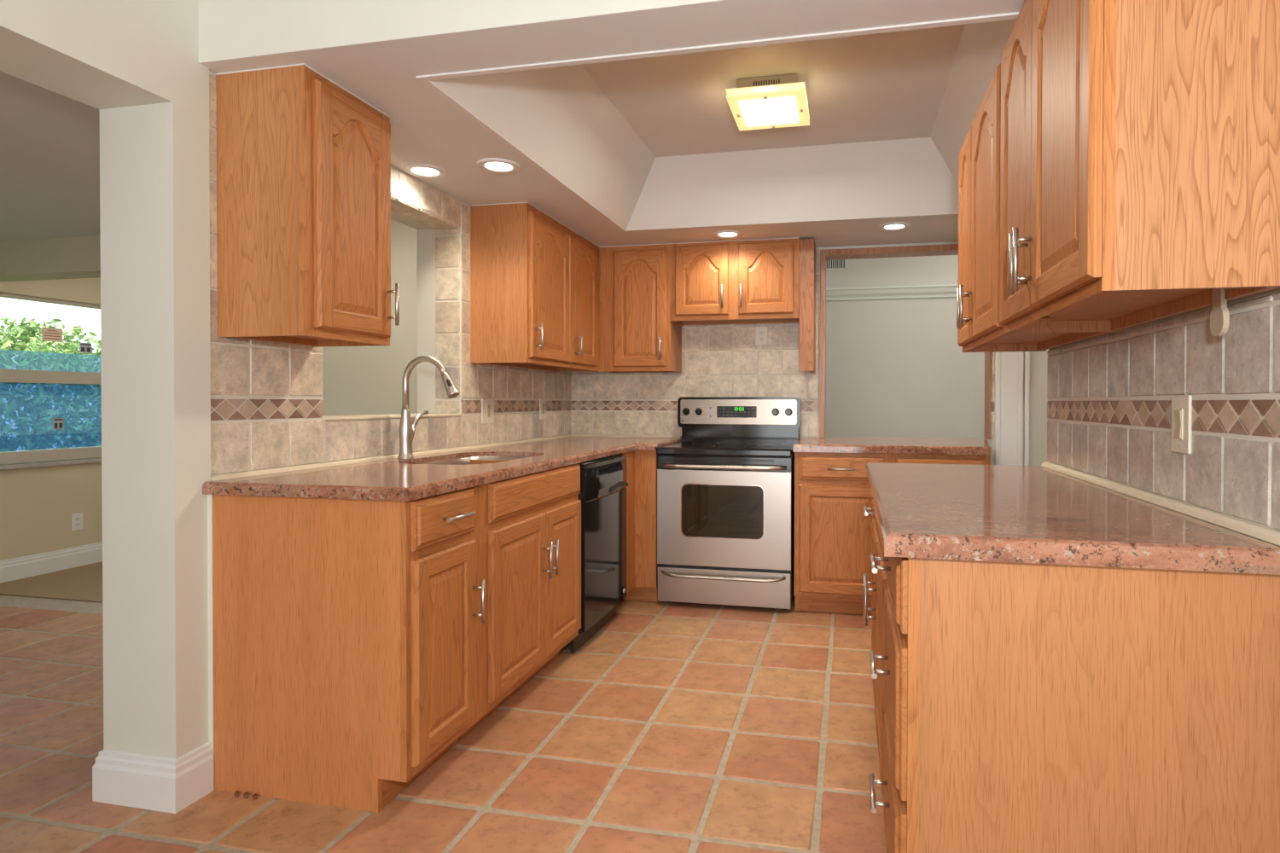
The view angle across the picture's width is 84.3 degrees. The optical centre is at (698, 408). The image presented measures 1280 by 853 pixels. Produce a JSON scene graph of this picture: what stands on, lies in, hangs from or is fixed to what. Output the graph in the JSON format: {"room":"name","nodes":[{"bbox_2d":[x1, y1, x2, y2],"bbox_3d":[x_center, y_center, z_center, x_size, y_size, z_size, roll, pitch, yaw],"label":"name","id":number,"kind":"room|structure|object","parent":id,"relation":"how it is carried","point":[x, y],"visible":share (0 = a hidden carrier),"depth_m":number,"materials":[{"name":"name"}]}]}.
{"room":"kitchen","nodes":[
{"label":"kitchen","id":0,"kind":"room"},
{"bbox_2d":[0,277,102,561],"bbox_3d":[-4.978,-0.177,1.935,0.120,2.600,8.500,0,1,12],"label":"wall","id":1,"kind":"structure","parent":0,"point":[37,504],"depth_m":4.70,"materials":[{"name":"beige paint"}]},
{"bbox_2d":[0,292,101,470],"bbox_3d":[-4.428,-0.175,4.298,0.105,1.120,2.250,0,1,12],"label":"window","id":2,"kind":"structure","parent":1,"relation":"in","point":[9,459],"depth_m":4.70,"materials":[{"name":"beige paint"}]},
{"bbox_2d":[41,326,62,342],"bbox_3d":[-4.350,-0.498,4.738,0.002,0.091,0.124,0,1,12],"label":"window sticker","id":3,"kind":"object","parent":2,"relation":"attached to","point":[48,334],"visible":1,"depth_m":4.73,"materials":[{"name":"beige paper"}]},
{"bbox_2d":[44,330,60,339],"bbox_3d":[-4.349,-0.497,4.738,0.001,0.060,0.099,0,1,12],"label":"print","id":4,"kind":"object","parent":3,"relation":"attached to","point":[49,334],"depth_m":4.74,"materials":[{"name":"brown"}]},
{"bbox_2d":[52,418,63,429],"bbox_3d":[-4.345,0.101,4.776,0.002,0.077,0.063,0,1,12],"label":"window sticker","id":5,"kind":"object","parent":2,"relation":"attached to","point":[57,422],"visible":1,"depth_m":4.77,"materials":[{"name":"grey paper"}]},
{"bbox_2d":[54,418,62,428],"bbox_3d":[-4.344,0.101,4.776,0.001,0.062,0.050,0,1,12],"label":"print","id":6,"kind":"object","parent":5,"relation":"attached to","point":[58,422],"depth_m":4.78,"materials":[{"name":"grey"}]},
{"bbox_2d":[79,342,91,353],"bbox_3d":[-4.306,-0.427,4.945,0.002,0.070,0.079,0,1,12],"label":"window sticker","id":7,"kind":"object","parent":2,"relation":"attached to","point":[84,347],"visible":1,"depth_m":4.95,"materials":[{"name":"grey paper"}]},
{"bbox_2d":[81,343,90,352],"bbox_3d":[-4.305,-0.427,4.945,0.001,0.056,0.063,0,1,12],"label":"print","id":8,"kind":"object","parent":7,"relation":"attached to","point":[84,347],"depth_m":4.94,"materials":[{"name":"grey"}]},
{"bbox_2d":[0,541,102,583],"bbox_3d":[-4.358,1.028,4.519,0.018,0.142,2.990,0,1,12],"label":"baseboard","id":9,"kind":"structure","parent":1,"relation":"attached to","point":[34,565],"depth_m":4.68,"materials":[{"name":"white paint"}]},
{"bbox_2d":[70,512,82,531],"bbox_3d":[-4.288,0.781,4.859,0.011,0.118,0.075,0,1,12],"label":"wall outlet","id":10,"kind":"object","parent":1,"relation":"attached to","point":[76,519],"visible":1,"depth_m":4.85,"materials":[{"name":"white plastic"}]},
{"bbox_2d":[0,70,392,241],"bbox_3d":[-3.456,-1.239,1.599,3.229,0.565,8.500,0,1,12],"label":"ceiling","id":11,"kind":"structure","parent":0,"point":[49,141],"depth_m":2.77,"materials":[{"name":"paint"}]},
{"bbox_2d":[0,235,100,282],"bbox_3d":[-3.057,-0.887,4.002,2.764,0.214,0.180,0,1,12],"label":"wall","id":12,"kind":"structure","parent":11,"relation":"attached to","point":[79,257],"depth_m":4.07,"materials":[{"name":"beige paint"}]},
{"bbox_2d":[0,0,459,790],"bbox_3d":[-1.794,-0.237,1.024,0.270,2.750,8.055,0,1,12],"label":"wall","id":13,"kind":"structure","parent":0,"point":[136,62],"depth_m":2.00,"materials":[{"name":"beige paint"}]},
{"bbox_2d":[92,742,213,814],"bbox_3d":[-1.437,1.050,2.748,0.291,0.142,1.548,0,1,12],"label":"baseboard","id":14,"kind":"structure","parent":13,"relation":"attached to","point":[119,778],"depth_m":2.00,"materials":[{"name":"white paint"}]},
{"bbox_2d":[215,63,399,347],"bbox_3d":[-1.229,-0.611,2.266,0.365,0.788,0.393,0,1,12],"label":"upper cabinet","id":15,"kind":"object","parent":13,"relation":"attached to","point":[304,161],"visible":1,"depth_m":2.10,"materials":[{"name":"brown wood"}]},
{"bbox_2d":[209,70,572,481],"bbox_3d":[-1.275,-0.408,3.474,0.257,1.218,2.793,0,1,12],"label":"tile backsplash","id":16,"kind":"structure","parent":13,"relation":"attached to","point":[266,397],"depth_m":2.88,"materials":[{"name":"tile"}]},
{"bbox_2d":[481,398,494,424],"bbox_3d":[-1.107,0.012,3.700,0.010,0.130,0.126,0,1,12],"label":"wall outlet","id":17,"kind":"object","parent":16,"relation":"attached to","point":[487,404],"visible":1,"depth_m":3.69,"materials":[{"name":"beige plastic"}]},
{"bbox_2d":[487,404,490,417],"bbox_3d":[-1.105,0.012,3.699,0.006,0.068,0.033,0,1,12],"label":"receptacle","id":18,"kind":"object","parent":17,"relation":"attached to","point":[488,405],"depth_m":3.70,"materials":[{"name":"grey plastic"}]},
{"bbox_2d":[539,398,545,418],"bbox_3d":[-0.966,0.002,4.356,0.010,0.126,0.078,0,1,12],"label":"wall outlet","id":19,"kind":"object","parent":16,"relation":"attached to","point":[542,401],"visible":1,"depth_m":4.34,"materials":[{"name":"beige plastic"}]},
{"bbox_2d":[541,403,544,414],"bbox_3d":[-0.964,0.002,4.355,0.006,0.068,0.033,0,1,12],"label":"receptacle","id":20,"kind":"object","parent":19,"relation":"attached to","point":[543,404],"depth_m":4.35,"materials":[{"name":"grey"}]},
{"bbox_2d":[470,202,599,372],"bbox_3d":[-0.859,-0.627,3.988,0.365,0.788,1.025,0,1,12],"label":"upper cabinet","id":21,"kind":"object","parent":13,"relation":"attached to","point":[534,279],"visible":1,"depth_m":3.52,"materials":[{"name":"brown wood"}]},
{"bbox_2d":[322,220,417,416],"bbox_3d":[-2.519,-0.210,5.703,3.109,2.600,0.100,0,1,12],"label":"wall","id":22,"kind":"structure","parent":0,"point":[357,381],"depth_m":5.64,"materials":[{"name":"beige paint"}]},
{"bbox_2d":[0,595,887,852],"bbox_3d":[-0.962,1.180,2.007,7.914,0.100,10.700,0,1,12],"label":"floor","id":23,"kind":"structure","parent":0,"point":[675,727],"depth_m":2.25,"materials":[{"name":"tile"}]},
{"bbox_2d":[0,561,102,603],"bbox_3d":[-2.715,1.097,4.812,3.109,0.008,1.850,0,1,12],"label":"floor","id":24,"kind":"structure","parent":23,"relation":"on","point":[83,583],"depth_m":4.35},
{"bbox_2d":[234,791,239,797],"bbox_3d":[-1.344,1.123,2.049,0.012,0.012,0.016,0,1,-38],"label":"bolt","id":25,"kind":"object","parent":23,"relation":"on","point":[236,794],"visible":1,"depth_m":2.04,"materials":[{"name":"brown metal"}]},
{"bbox_2d":[243,792,248,798],"bbox_3d":[-1.314,1.123,2.043,0.012,0.012,0.016,0,1,-38],"label":"bolt","id":26,"kind":"object","parent":23,"relation":"on","point":[246,794],"visible":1,"depth_m":2.04,"materials":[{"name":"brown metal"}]},
{"bbox_2d":[252,793,257,800],"bbox_3d":[-1.283,1.123,2.036,0.012,0.012,0.016,0,1,-38],"label":"bolt","id":27,"kind":"object","parent":23,"relation":"on","point":[254,796],"visible":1,"depth_m":2.03,"materials":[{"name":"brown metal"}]},
{"bbox_2d":[212,485,485,813],"bbox_3d":[-1.051,0.688,2.197,0.699,0.878,0.392,0,1,12],"label":"base cabinet","id":28,"kind":"object","parent":23,"relation":"on","point":[346,631],"visible":0.85,"depth_m":2.02,"materials":[{"name":"brown wood"}]},
{"bbox_2d":[454,459,581,745],"bbox_3d":[-0.919,0.683,2.814,0.699,0.878,0.868,0,1,12],"label":"base cabinet","id":29,"kind":"object","parent":23,"relation":"on","point":[530,533],"visible":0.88,"depth_m":2.63,"materials":[{"name":"brown wood"}]},
{"bbox_2d":[570,453,628,653],"bbox_3d":[-0.738,0.676,3.535,0.636,0.866,0.606,0,1,12],"label":"dishwasher","id":30,"kind":"object","parent":23,"relation":"on","point":[602,492],"visible":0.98,"depth_m":3.39,"materials":[{"name":"black plastic"}]},
{"bbox_2d":[616,450,658,602],"bbox_3d":[-0.552,0.668,4.275,0.733,0.876,0.875,0,1,12],"label":"base cabinet","id":31,"kind":"object","parent":23,"relation":"on","point":[642,565],"visible":0.29,"depth_m":3.99,"materials":[{"name":"brown wood"}]},
{"bbox_2d":[202,436,681,501],"bbox_3d":[-0.778,0.221,3.354,0.794,0.036,2.819,0,1,12],"label":"countertop","id":32,"kind":"structure","parent":31,"relation":"on","point":[394,479],"depth_m":2.35,"materials":[{"name":"red stone"}]},
{"bbox_2d":[397,355,459,459],"bbox_3d":[-1.109,-0.005,2.872,0.291,0.423,0.147,1,1,41],"label":"faucet","id":33,"kind":"object","parent":32,"relation":"on","point":[407,428],"visible":1,"depth_m":2.88,"materials":[{"name":"silver metal"}]},
{"bbox_2d":[415,455,530,513],"bbox_3d":[-0.938,0.329,2.976,0.460,0.206,0.730,0,1,12],"label":"sink","id":34,"kind":"object","parent":32,"relation":"in","point":[459,461],"visible":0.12,"depth_m":3.25,"materials":[{"name":"silver metal"}]},
{"bbox_2d":[656,397,801,610],"bbox_3d":[0.188,0.521,4.175,0.778,1.180,0.716,0,1,12],"label":"stove","id":35,"kind":"object","parent":23,"relation":"on","point":[725,491],"visible":0.98,"depth_m":3.90,"materials":[{"name":"silver metal"}]},
{"bbox_2d":[656,442,796,457],"bbox_3d":[0.194,0.237,4.162,0.760,0.045,0.612,0,1,12],"label":"cooktop","id":36,"kind":"object","parent":35,"relation":"in","point":[680,449],"depth_m":3.91,"materials":[{"name":"black glass"}]},
{"bbox_2d":[794,452,890,615],"bbox_3d":[0.826,0.672,4.064,0.500,0.882,0.719,0,1,12],"label":"base cabinet","id":37,"kind":"object","parent":23,"relation":"on","point":[833,532],"visible":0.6,"depth_m":3.77,"materials":[{"name":"brown wood"}]},
{"bbox_2d":[793,436,991,455],"bbox_3d":[1.149,0.210,4.109,1.119,0.042,0.888,0,1,12],"label":"countertop","id":38,"kind":"structure","parent":37,"relation":"on","point":[839,445],"depth_m":3.77,"materials":[{"name":"red stone"}]},
{"bbox_2d":[863,504,888,796],"bbox_3d":[0.856,0.695,2.214,0.659,0.872,1.008,0,1,12],"label":"base cabinet","id":39,"kind":"object","parent":23,"relation":"on","point":[879,583],"visible":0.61,"depth_m":2.15,"materials":[{"name":"brown wood"}]},
{"bbox_2d":[865,462,1279,575],"bbox_3d":[0.810,0.240,1.953,0.644,0.040,1.542,0,1,12],"label":"countertop","id":40,"kind":"structure","parent":39,"relation":"on","point":[1037,514],"depth_m":1.37,"materials":[{"name":"red stone"}]},
{"bbox_2d":[890,453,990,465],"bbox_3d":[1.316,0.674,3.959,0.500,0.882,0.719,0,1,12],"label":"base cabinet","id":41,"kind":"object","parent":23,"relation":"on","point":[894,458],"visible":0.08,"depth_m":3.65,"materials":[{"name":"brown wood"}]},
{"bbox_2d":[868,553,1279,852],"bbox_3d":[0.697,0.702,1.472,0.659,0.872,0.506,0,1,12],"label":"base cabinet","id":42,"kind":"object","parent":23,"relation":"on","point":[1031,707],"visible":0.9,"depth_m":1.22,"materials":[{"name":"brown wood"}]},
{"bbox_2d":[198,0,721,63],"bbox_3d":[0.640,-1.305,1.647,4.250,0.618,0.108,0,1,12],"label":"wall","id":43,"kind":"structure","parent":0,"point":[228,29],"depth_m":1.93,"materials":[{"name":"beige paint"}]},
{"bbox_2d":[416,11,1018,231],"bbox_3d":[0.287,-1.012,2.884,1.910,0.017,1.964,0,1,12],"label":"trim","id":44,"kind":"structure","parent":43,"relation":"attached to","point":[425,78],"depth_m":1.98,"materials":[{"name":"white paint"}]},
{"bbox_2d":[199,0,1024,247],"bbox_3d":[0.916,-1.188,2.982,4.270,0.360,2.832,0,1,12],"label":"ceiling","id":45,"kind":"structure","parent":0,"point":[656,145],"depth_m":2.90,"materials":[{"name":"paint"}]},
{"bbox_2d":[402,163,447,178],"bbox_3d":[-1.163,-1.008,2.991,0.176,0.008,0.176,0,1,12],"label":"recessed light","id":46,"kind":"object","parent":45,"relation":"in","point":[425,171],"visible":1,"depth_m":2.98,"materials":[{"name":"white paint"}]},
{"bbox_2d":[476,157,520,174],"bbox_3d":[-0.831,-1.007,2.925,0.176,0.008,0.176,0,1,12],"label":"recessed light","id":47,"kind":"object","parent":45,"relation":"in","point":[491,165],"visible":1,"depth_m":2.92,"materials":[{"name":"white paint"}]},
{"bbox_2d":[713,230,742,238],"bbox_3d":[0.169,-1.016,4.109,0.170,0.008,0.170,0,1,12],"label":"recessed light","id":48,"kind":"object","parent":45,"relation":"in","point":[723,234],"visible":1,"depth_m":4.10,"materials":[{"name":"white paint"}]},
{"bbox_2d":[725,73,809,130],"bbox_3d":[0.295,-1.276,2.924,0.310,0.106,0.356,0,1,12],"label":"ceiling lamp","id":49,"kind":"object","parent":45,"relation":"attached to","point":[776,101],"visible":1,"depth_m":2.83,"materials":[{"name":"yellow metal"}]},
{"bbox_2d":[878,221,910,231],"bbox_3d":[1.088,-1.013,3.920,0.170,0.008,0.170,0,1,12],"label":"recessed light","id":50,"kind":"object","parent":45,"relation":"in","point":[898,225],"visible":1,"depth_m":3.91,"materials":[{"name":"white paint"}]},
{"bbox_2d":[570,241,1049,469],"bbox_3d":[1.271,-0.155,4.426,4.372,2.532,0.120,0,1,12],"label":"wall","id":51,"kind":"structure","parent":0,"point":[1038,389],"depth_m":4.21,"materials":[{"name":"beige paint"}]},
{"bbox_2d":[599,243,681,372],"bbox_3d":[-0.379,-0.631,4.527,0.473,0.788,0.348,0,1,12],"label":"upper cabinet","id":52,"kind":"object","parent":51,"relation":"attached to","point":[637,333],"visible":0.99,"depth_m":4.40,"materials":[{"name":"brown wood"}]},
{"bbox_2d":[571,247,820,440],"bbox_3d":[-0.053,-0.410,4.636,1.677,1.232,0.020,0,1,12],"label":"tile backsplash","id":53,"kind":"structure","parent":51,"relation":"attached to","point":[720,360],"depth_m":4.62,"materials":[{"name":"tile"}]},
{"bbox_2d":[755,326,767,345],"bbox_3d":[0.403,-0.468,4.533,0.080,0.121,0.011,0,1,12],"label":"wall outlet","id":54,"kind":"object","parent":53,"relation":"attached to","point":[761,333],"visible":1,"depth_m":4.53,"materials":[{"name":"white plastic"}]},
{"bbox_2d":[670,237,815,372],"bbox_3d":[0.279,-0.625,4.387,0.875,0.795,0.348,0,1,12],"label":"upper cabinet","id":55,"kind":"object","parent":51,"relation":"attached to","point":[762,281],"visible":1,"depth_m":4.25,"materials":[{"name":"brown wood"}]},
{"bbox_2d":[819,244,990,439],"bbox_3d":[1.278,-0.408,4.413,1.019,1.186,0.147,0,1,12],"label":"trim","id":56,"kind":"structure","parent":51,"relation":"attached to","point":[946,249],"depth_m":4.40,"materials":[{"name":"brown wood"}]},
{"bbox_2d":[989,352,995,443],"bbox_3d":[1.777,-0.403,4.249,0.026,1.232,0.008,0,1,12],"label":"tile strip","id":57,"kind":"object","parent":51,"relation":"attached to","point":[992,354],"visible":0.44,"depth_m":4.25,"materials":[{"name":"stone"}]},
{"bbox_2d":[994,351,1029,465],"bbox_3d":[1.878,0.048,4.221,0.187,2.132,0.030,0,1,12],"label":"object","id":58,"kind":"structure","parent":51,"relation":"attached to","point":[1009,374],"depth_m":4.22,"materials":[{"name":"white paint"}]},
{"bbox_2d":[825,255,984,439],"bbox_3d":[1.479,-0.413,6.889,5.200,3.000,0.100,0,1,12],"label":"wall","id":59,"kind":"structure","parent":0,"point":[896,368],"depth_m":6.74,"materials":[{"name":"grey paint"}]},
{"bbox_2d":[826,259,847,270],"bbox_3d":[1.323,-1.408,6.856,0.240,0.110,0.012,0,1,12],"label":"air vent","id":60,"kind":"object","parent":59,"relation":"in","point":[838,264],"visible":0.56,"depth_m":6.85,"materials":[{"name":"white metal"}]},
{"bbox_2d":[826,284,957,301],"bbox_3d":[1.462,-1.107,6.796,5.000,0.110,0.078,0,1,12],"label":"crown molding","id":61,"kind":"structure","parent":59,"relation":"attached to","point":[923,291],"depth_m":6.71,"materials":[{"name":"beige paint"}]},
{"bbox_2d":[1048,287,1279,546],"bbox_3d":[0.715,-0.218,-0.441,0.130,2.750,6.242,0,1,12],"label":"wall","id":62,"kind":"structure","parent":0,"point":[1277,288],"depth_m":1.57,"materials":[{"name":"beige paint"}]},
{"bbox_2d":[956,63,1115,352],"bbox_3d":[1.050,-0.606,2.310,0.353,0.787,0.756,0,1,12],"label":"upper cabinet","id":63,"kind":"object","parent":62,"relation":"attached to","point":[980,329],"visible":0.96,"depth_m":2.29,"materials":[{"name":"brown wood"}]},
{"bbox_2d":[999,0,1279,336],"bbox_3d":[0.886,-0.566,1.556,0.357,0.853,0.786,0,1,12],"label":"upper cabinet","id":64,"kind":"object","parent":62,"relation":"attached to","point":[1140,139],"depth_m":1.20,"materials":[{"name":"brown wood"}]},
{"bbox_2d":[1041,290,1279,546],"bbox_3d":[1.110,0.007,1.777,0.026,0.432,1.740,0,1,12],"label":"tile backsplash","id":65,"kind":"structure","parent":62,"relation":"attached to","point":[1109,396],"depth_m":1.56,"materials":[{"name":"beige tile"}]},
{"bbox_2d":[1170,395,1192,454],"bbox_3d":[1.062,0.034,1.554,0.012,0.128,0.086,0,1,12],"label":"light switch","id":66,"kind":"object","parent":65,"relation":"attached to","point":[1181,404],"visible":1,"depth_m":1.54,"materials":[{"name":"beige plastic"}]},
{"label":"outside","id":67,"kind":"structure","parent":0,"visible":0},
{"bbox_3d":[-9.594,1.252,6.161,10.666,0.240,20.000,0,1,12],"label":"lawn","id":68,"kind":"structure","parent":67,"visible":0},
{"bbox_2d":[0,332,101,464],"bbox_3d":[-6.894,0.178,7.235,1.260,1.909,2.330,0,1,12],"label":"bush","id":69,"kind":"object","parent":68,"relation":"on","point":[93,393],"visible":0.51,"depth_m":7.25,"materials":[{"name":"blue plant"}]},
{"bbox_2d":[0,316,101,465],"bbox_3d":[-8.879,-0.068,9.355,1.343,2.350,2.498,0,1,12],"label":"bush","id":70,"kind":"object","parent":68,"relation":"on","point":[28,331],"visible":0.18,"depth_m":9.38,"materials":[{"name":"green plant"}]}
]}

